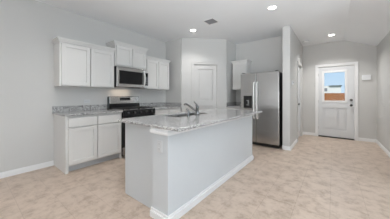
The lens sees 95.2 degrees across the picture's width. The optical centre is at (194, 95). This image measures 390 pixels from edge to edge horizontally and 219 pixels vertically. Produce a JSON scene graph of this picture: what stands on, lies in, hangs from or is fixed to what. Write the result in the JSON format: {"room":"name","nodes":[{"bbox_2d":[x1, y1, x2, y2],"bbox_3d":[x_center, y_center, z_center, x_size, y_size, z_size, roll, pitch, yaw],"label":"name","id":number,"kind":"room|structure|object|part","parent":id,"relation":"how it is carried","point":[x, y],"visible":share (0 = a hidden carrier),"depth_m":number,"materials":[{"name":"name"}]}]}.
{"room":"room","nodes":[
{"label":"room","id":0,"kind":"room"},
{"bbox_2d":[0,0,165,172],"bbox_3d":[-2.593,-0.177,2.972,0.120,2.745,8.720,0,0,38],"label":"wall","id":1,"kind":"structure","parent":0,"point":[28,92],"depth_m":2.89,"materials":[{"name":"grey paint"}]},
{"bbox_2d":[0,160,53,178],"bbox_3d":[-3.792,1.153,1.314,0.015,0.085,4.430,0,0,38],"label":"baseboard","id":2,"kind":"structure","parent":1,"relation":"attached to","point":[9,173],"depth_m":2.78,"materials":[{"name":"white paint"}]},
{"bbox_2d":[52,104,106,111],"bbox_3d":[-2.156,0.229,3.419,0.020,0.102,0.931,0,0,38],"label":"backsplash","id":3,"kind":"structure","parent":1,"relation":"attached to","point":[78,107],"depth_m":3.35,"materials":[{"name":"stone"}]},
{"bbox_2d":[51,36,114,87],"bbox_3d":[-2.036,-0.561,3.317,0.335,0.792,0.949,0,0,38],"label":"upper cabinet","id":4,"kind":"object","parent":1,"relation":"attached to","point":[77,63],"visible":1,"depth_m":3.13,"materials":[{"name":"white paint"}]},
{"bbox_3d":[-2.043,-0.524,3.065,0.034,0.686,0.427,0,0,38],"label":"door","id":5,"kind":"part","parent":4,"relation":"part of","materials":[{"name":"white paint"}]},
{"bbox_3d":[-2.036,-0.922,3.317,0.335,0.070,0.949,0,0,38],"label":"crown moulding","id":6,"kind":"part","parent":4,"relation":"part of","materials":[{"name":"white paint"}]},
{"bbox_3d":[-1.770,-0.524,3.416,0.034,0.686,0.427,0,0,38],"label":"door","id":7,"kind":"part","parent":4,"relation":"part of","materials":[{"name":"white paint"}]},
{"bbox_2d":[105,40,147,69],"bbox_3d":[-1.499,-0.867,3.985,0.365,0.500,0.832,0,0,38],"label":"upper cabinet","id":8,"kind":"object","parent":1,"relation":"attached to","point":[125,54],"visible":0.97,"depth_m":3.81,"materials":[{"name":"white paint"}]},
{"bbox_3d":[-1.482,-0.830,3.739,0.034,0.394,0.350,0,0,38],"label":"door","id":9,"kind":"part","parent":8,"relation":"part of","materials":[{"name":"white paint"}]},
{"bbox_3d":[-1.499,-1.082,3.985,0.365,0.070,0.832,0,0,38],"label":"crown moulding","id":10,"kind":"part","parent":8,"relation":"part of","materials":[{"name":"white paint"}]},
{"bbox_2d":[114,66,147,88],"bbox_3d":[-1.451,-0.391,3.948,0.484,0.428,0.758,0,0,38],"label":"microwave","id":11,"kind":"object","parent":8,"relation":"attached to","point":[124,77],"visible":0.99,"depth_m":3.78,"materials":[{"name":"silver metal"}]},
{"bbox_3d":[-1.353,-0.388,3.809,0.002,0.275,0.562,0,0,38],"label":"door glass","id":12,"kind":"part","parent":11,"relation":"part of","materials":[{"name":"black glass"}]},
{"bbox_3d":[-1.256,-0.830,4.030,0.034,0.394,0.350,0,0,38],"label":"door","id":13,"kind":"part","parent":8,"relation":"part of","materials":[{"name":"white paint"}]},
{"bbox_2d":[140,102,165,106],"bbox_3d":[-1.120,0.229,4.756,0.020,0.102,0.913,0,0,38],"label":"backsplash","id":14,"kind":"structure","parent":1,"relation":"attached to","point":[158,103],"depth_m":4.75,"materials":[{"name":"stone"}]},
{"bbox_2d":[143,55,170,89],"bbox_3d":[-1.033,-0.561,4.611,0.335,0.792,0.796,0,0,38],"label":"upper cabinet","id":15,"kind":"object","parent":1,"relation":"attached to","point":[158,68],"visible":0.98,"depth_m":4.49,"materials":[{"name":"white paint"}]},
{"bbox_3d":[-1.038,-0.524,4.360,0.034,0.686,0.350,0,0,38],"label":"door","id":16,"kind":"part","parent":15,"relation":"part of","materials":[{"name":"white paint"}]},
{"bbox_3d":[-1.033,-0.922,4.611,0.335,0.070,0.796,0,0,38],"label":"crown moulding","id":17,"kind":"part","parent":15,"relation":"part of","materials":[{"name":"white paint"}]},
{"bbox_3d":[-0.813,-0.524,4.650,0.034,0.686,0.350,0,0,38],"label":"door","id":18,"kind":"part","parent":15,"relation":"part of","materials":[{"name":"white paint"}]},
{"bbox_2d":[166,38,181,111],"bbox_3d":[-0.581,-0.177,4.980,0.600,2.745,0.100,0,0,38],"label":"wall","id":19,"kind":"structure","parent":0,"point":[174,47],"depth_m":4.90,"materials":[{"name":"grey paint"}]},
{"bbox_2d":[0,134,389,218],"bbox_3d":[0.819,1.245,1.244,7.630,0.100,10.170,0,0,38],"label":"floor","id":20,"kind":"structure","parent":0,"point":[320,177],"depth_m":2.23,"materials":[{"name":"beige tile"}]},
{"bbox_2d":[54,112,121,173],"bbox_3d":[-1.913,0.753,3.243,0.618,0.884,0.910,0,0,38],"label":"base cabinet","id":21,"kind":"object","parent":20,"relation":"on","point":[81,141],"visible":0.96,"depth_m":2.96,"materials":[{"name":"white paint"}]},
{"bbox_3d":[-2.200,0.753,2.901,0.583,0.884,0.018,0,0,38],"label":"panel","id":22,"kind":"part","parent":21,"relation":"part of","materials":[{"name":"white paint"}]},
{"bbox_3d":[-1.816,0.412,2.892,0.034,0.141,0.416,0,0,38],"label":"drawer","id":23,"kind":"part","parent":21,"relation":"part of","materials":[{"name":"white paint"}]},
{"bbox_3d":[-1.816,0.782,2.892,0.034,0.565,0.416,0,0,38],"label":"door","id":24,"kind":"part","parent":21,"relation":"part of","materials":[{"name":"white paint"}]},
{"bbox_2d":[52,104,122,116],"bbox_3d":[-1.914,0.244,3.231,0.634,0.132,0.931,0,0,38],"label":"countertop","id":25,"kind":"structure","parent":21,"relation":"on","point":[77,110],"depth_m":3.21,"materials":[{"name":"stone"}]},
{"bbox_3d":[-1.549,0.412,3.236,0.034,0.141,0.416,0,0,38],"label":"drawer","id":26,"kind":"part","parent":21,"relation":"part of","materials":[{"name":"white paint"}]},
{"bbox_3d":[-1.549,0.782,3.236,0.034,0.565,0.416,0,0,38],"label":"door","id":27,"kind":"part","parent":21,"relation":"part of","materials":[{"name":"white paint"}]},
{"bbox_3d":[-1.654,0.753,3.606,0.583,0.884,0.018,0,0,38],"label":"panel","id":28,"kind":"part","parent":21,"relation":"part of","materials":[{"name":"white paint"}]},
{"bbox_2d":[107,96,154,155],"bbox_3d":[-1.362,0.588,3.879,0.690,1.155,0.762,0,0,38],"label":"range","id":29,"kind":"object","parent":20,"relation":"on","point":[130,106],"visible":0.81,"depth_m":3.81,"materials":[{"name":"black metal"}]},
{"bbox_2d":[110,108,151,110],"bbox_3d":[-1.367,0.286,3.883,0.550,0.018,0.762,0,0,38],"label":"cooktop","id":30,"kind":"object","parent":29,"relation":"in","point":[122,109],"depth_m":3.65,"materials":[{"name":"black metal"}]},
{"bbox_2d":[122,112,154,155],"bbox_3d":[-1.362,0.730,3.879,0.690,0.870,0.758,0,0,38],"label":"oven","id":31,"kind":"object","parent":29,"relation":"in","point":[124,114],"depth_m":3.45,"materials":[{"name":"black metal"}]},
{"bbox_3d":[-1.138,0.336,3.705,0.030,0.118,0.762,0,0,38],"label":"control panel","id":32,"kind":"part","parent":29,"relation":"part of","materials":[{"name":"black metal"}]},
{"bbox_2d":[155,108,180,114],"bbox_3d":[-0.883,0.753,4.571,0.618,0.884,0.911,0,0,38],"label":"base cabinet","id":33,"kind":"object","parent":20,"relation":"on","point":[171,110],"visible":0.09,"depth_m":4.34,"materials":[{"name":"white paint"}]},
{"bbox_2d":[140,102,181,109],"bbox_3d":[-0.883,0.244,4.572,0.619,0.132,0.913,0,0,38],"label":"countertop","id":34,"kind":"structure","parent":33,"relation":"on","point":[159,105],"depth_m":4.75,"materials":[{"name":"stone"}]},
{"bbox_3d":[-0.786,0.412,4.220,0.034,0.141,0.417,0,0,38],"label":"drawer","id":35,"kind":"part","parent":33,"relation":"part of","materials":[{"name":"white paint"}]},
{"bbox_3d":[-0.519,0.412,4.565,0.034,0.141,0.417,0,0,38],"label":"drawer","id":36,"kind":"part","parent":33,"relation":"part of","materials":[{"name":"white paint"}]},
{"bbox_2d":[125,114,253,218],"bbox_3d":[0.101,0.753,2.747,0.836,0.884,2.215,0,0,38],"label":"kitchen island","id":37,"kind":"object","parent":20,"relation":"on","point":[193,163],"visible":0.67,"depth_m":1.99,"materials":[{"name":"white paint"}]},
{"bbox_3d":[-0.620,0.753,2.017,0.590,0.884,0.018,0,0,38],"label":"panel","id":38,"kind":"part","parent":37,"relation":"part of","materials":[{"name":"white paint"}]},
{"bbox_2d":[157,140,161,152],"bbox_3d":[-0.341,0.485,1.707,0.070,0.115,0.008,0,0,38],"label":"wall outlet","id":39,"kind":"object","parent":37,"relation":"attached to","point":[159,143],"visible":1,"depth_m":1.71,"materials":[{"name":"white plastic"}]},
{"bbox_2d":[118,109,261,131],"bbox_3d":[0.171,0.294,2.755,1.015,0.030,2.320,0,0,38],"label":"island countertop","id":40,"kind":"structure","parent":37,"relation":"on","point":[209,116],"depth_m":2.12,"materials":[{"name":"stone"}]},
{"bbox_2d":[170,113,195,116],"bbox_3d":[-0.126,0.423,2.767,0.392,0.224,0.792,0,0,38],"label":"sink","id":41,"kind":"object","parent":40,"relation":"in","point":[191,114],"visible":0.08,"depth_m":2.86,"materials":[{"name":"silver metal"}]},
{"bbox_2d":[184,102,198,115],"bbox_3d":[-0.049,0.178,2.632,0.262,0.203,0.068,0,0,32],"label":"faucet","id":42,"kind":"object","parent":40,"relation":"on","point":[196,110],"visible":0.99,"depth_m":2.58,"materials":[{"name":"silver metal"}]},
{"bbox_3d":[0.330,0.340,2.569,0.257,0.058,2.215,0,0,38],"label":"trim moulding","id":43,"kind":"part","parent":37,"relation":"part of","materials":[{"name":"white paint"}]},
{"bbox_3d":[0.330,1.152,2.569,0.257,0.086,2.215,0,0,38],"label":"baseboard","id":44,"kind":"part","parent":37,"relation":"part of","materials":[{"name":"white paint"}]},
{"bbox_2d":[241,70,282,147],"bbox_3d":[1.709,0.307,4.491,0.906,1.775,0.767,0,0,38],"label":"refrigerator","id":45,"kind":"object","parent":20,"relation":"on","point":[261,91],"visible":0.86,"depth_m":4.16,"materials":[{"name":"silver metal"}]},
{"bbox_3d":[1.332,0.275,4.428,0.387,1.670,0.070,0,0,38],"label":"freezer door","id":46,"kind":"part","parent":45,"relation":"part of","materials":[{"name":"silver metal"}]},
{"bbox_3d":[1.415,0.102,4.277,0.030,0.895,0.068,0,0,38],"label":"handle","id":47,"kind":"part","parent":45,"relation":"part of","materials":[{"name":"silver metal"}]},
{"bbox_3d":[1.475,0.102,4.230,0.030,0.895,0.068,0,0,38],"label":"handle","id":48,"kind":"part","parent":45,"relation":"part of","materials":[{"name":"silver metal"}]},
{"bbox_3d":[1.692,0.275,4.148,0.513,1.670,0.070,0,0,38],"label":"fridge door","id":49,"kind":"part","parent":45,"relation":"part of","materials":[{"name":"silver metal"}]},
{"bbox_3d":[1.223,0.753,4.985,0.439,0.884,0.618,0,0,38],"label":"base cabinet","id":50,"kind":"object","parent":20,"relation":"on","visible":0},
{"bbox_2d":[226,102,240,107],"bbox_3d":[1.221,0.244,4.984,0.441,0.132,0.624,0,0,38],"label":"countertop","id":51,"kind":"structure","parent":50,"relation":"on","point":[228,104],"depth_m":5.03,"materials":[{"name":"stone"}]},
{"bbox_2d":[182,38,225,111],"bbox_3d":[0.245,-0.177,4.853,1.224,2.745,0.115,0,0,-6],"label":"wall","id":52,"kind":"structure","parent":0,"point":[193,49],"depth_m":4.80,"materials":[{"name":"grey paint"}]},
{"bbox_2d":[192,62,219,110],"bbox_3d":[0.286,0.139,4.836,0.754,2.112,0.158,0,0,-6],"label":"door","id":53,"kind":"structure","parent":52,"relation":"in","point":[205,75],"depth_m":4.83,"materials":[{"name":"white paint"}]},
{"bbox_3d":[0.285,0.172,4.844,0.602,2.022,0.035,0,0,-6],"label":"panel","id":54,"kind":"part","parent":53,"relation":"part of","materials":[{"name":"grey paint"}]},
{"bbox_2d":[36,0,389,45],"bbox_3d":[0.819,-1.431,1.244,7.630,0.399,10.170,0,0,38],"label":"ceiling","id":55,"kind":"structure","parent":0,"point":[240,21],"depth_m":3.47,"materials":[{"name":"white paint"}]},
{"bbox_2d":[202,17,218,24],"bbox_3d":[0.331,-1.544,3.691,0.270,0.012,0.270,0,0,38],"label":"ceiling vent","id":56,"kind":"object","parent":55,"relation":"in","point":[210,21],"visible":1,"depth_m":3.68,"materials":[{"name":"grey metal"}]},
{"bbox_2d":[267,5,276,9],"bbox_3d":[1.352,-1.544,3.115,0.160,0.011,0.160,0,0,38],"label":"recessed light","id":57,"kind":"object","parent":55,"relation":"in","point":[272,7],"visible":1,"depth_m":3.10,"materials":[{"name":"white paint"}]},
{"bbox_2d":[226,40,235,108],"bbox_3d":[1.015,-0.177,5.160,0.100,2.745,0.600,0,0,38],"label":"wall","id":58,"kind":"structure","parent":0,"point":[230,47],"depth_m":5.08,"materials":[{"name":"grey paint"}]},
{"bbox_2d":[236,36,282,101],"bbox_3d":[1.834,-0.177,4.981,1.415,2.745,0.120,0,0,38],"label":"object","id":59,"kind":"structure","parent":0,"point":[266,55],"depth_m":4.89,"materials":[{"name":"grey paint"}]},
{"bbox_2d":[231,59,251,89],"bbox_3d":[1.321,-0.585,5.083,0.480,0.820,0.345,0,0,38],"label":"upper cabinet","id":60,"kind":"object","parent":59,"relation":"attached to","point":[239,66],"visible":0.8,"depth_m":4.97,"materials":[{"name":"white paint"}]},
{"bbox_3d":[1.227,-0.548,4.961,0.366,0.714,0.034,0,0,38],"label":"door","id":61,"kind":"part","parent":60,"relation":"part of","materials":[{"name":"white paint"}]},
{"bbox_3d":[1.321,-0.960,5.083,0.480,0.070,0.345,0,0,38],"label":"crown moulding","id":62,"kind":"part","parent":60,"relation":"part of","materials":[{"name":"white paint"}]},
{"bbox_2d":[283,25,302,146],"bbox_3d":[2.664,-0.177,4.774,0.150,2.745,2.090,0,0,38],"label":"wall","id":63,"kind":"structure","parent":0,"point":[292,47],"depth_m":3.98,"materials":[{"name":"grey paint"}]},
{"bbox_2d":[282,145,290,150],"bbox_3d":[2.024,1.153,3.938,0.164,0.085,0.015,0,0,38],"label":"baseboard","id":64,"kind":"structure","parent":63,"relation":"attached to","point":[283,147],"depth_m":3.93,"materials":[{"name":"white paint"}]},
{"bbox_2d":[297,61,302,141],"bbox_3d":[2.913,0.139,5.018,0.145,2.112,0.904,0,0,38],"label":"door","id":65,"kind":"structure","parent":63,"relation":"in","point":[299,65],"depth_m":5.23,"materials":[{"name":"white paint"}]},
{"bbox_3d":[2.897,0.172,5.030,0.035,2.022,0.752,0,0,38],"label":"panel","id":66,"kind":"part","parent":65,"relation":"part of","materials":[{"name":"white paint"}]},
{"bbox_2d":[303,40,376,138],"bbox_3d":[4.036,-0.177,5.108,1.890,2.745,0.120,0,0,38],"label":"wall","id":67,"kind":"structure","parent":0,"point":[342,51],"depth_m":4.84,"materials":[{"name":"grey paint"}]},
{"bbox_2d":[303,132,314,135],"bbox_3d":[3.486,1.153,5.449,0.323,0.085,0.015,0,0,38],"label":"baseboard","id":68,"kind":"structure","parent":67,"relation":"attached to","point":[304,133],"depth_m":5.45,"materials":[{"name":"white paint"}]},
{"bbox_2d":[315,62,357,140],"bbox_3d":[4.008,0.137,5.075,0.954,2.117,0.166,0,0,38],"label":"door","id":69,"kind":"structure","parent":67,"relation":"in","point":[336,85],"depth_m":5.06,"materials":[{"name":"white paint"}]},
{"bbox_2d":[362,75,370,79],"bbox_3d":[4.486,-0.485,4.660,0.170,0.130,0.036,0,0,38],"label":"door chime","id":70,"kind":"object","parent":67,"relation":"attached to","point":[364,77],"visible":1,"depth_m":4.65,"materials":[{"name":"white plastic"}]},
{"bbox_2d":[358,137,376,142],"bbox_3d":[4.510,1.153,4.656,0.347,0.085,0.015,0,0,38],"label":"baseboard","id":71,"kind":"structure","parent":67,"relation":"attached to","point":[359,139],"depth_m":4.66,"materials":[{"name":"white paint"}]},
{"bbox_2d":[377,31,389,151],"bbox_3d":[3.795,-0.068,3.353,0.120,2.525,2.950,0,0,38],"label":"wall","id":72,"kind":"structure","parent":0,"point":[383,48],"depth_m":3.95,"materials":[{"name":"grey paint"}]},
{"bbox_2d":[376,140,389,156],"bbox_3d":[3.742,1.153,3.394,0.015,0.085,2.950,0,0,38],"label":"baseboard","id":73,"kind":"structure","parent":72,"relation":"attached to","point":[382,147],"depth_m":3.88,"materials":[{"name":"white paint"}]}
]}

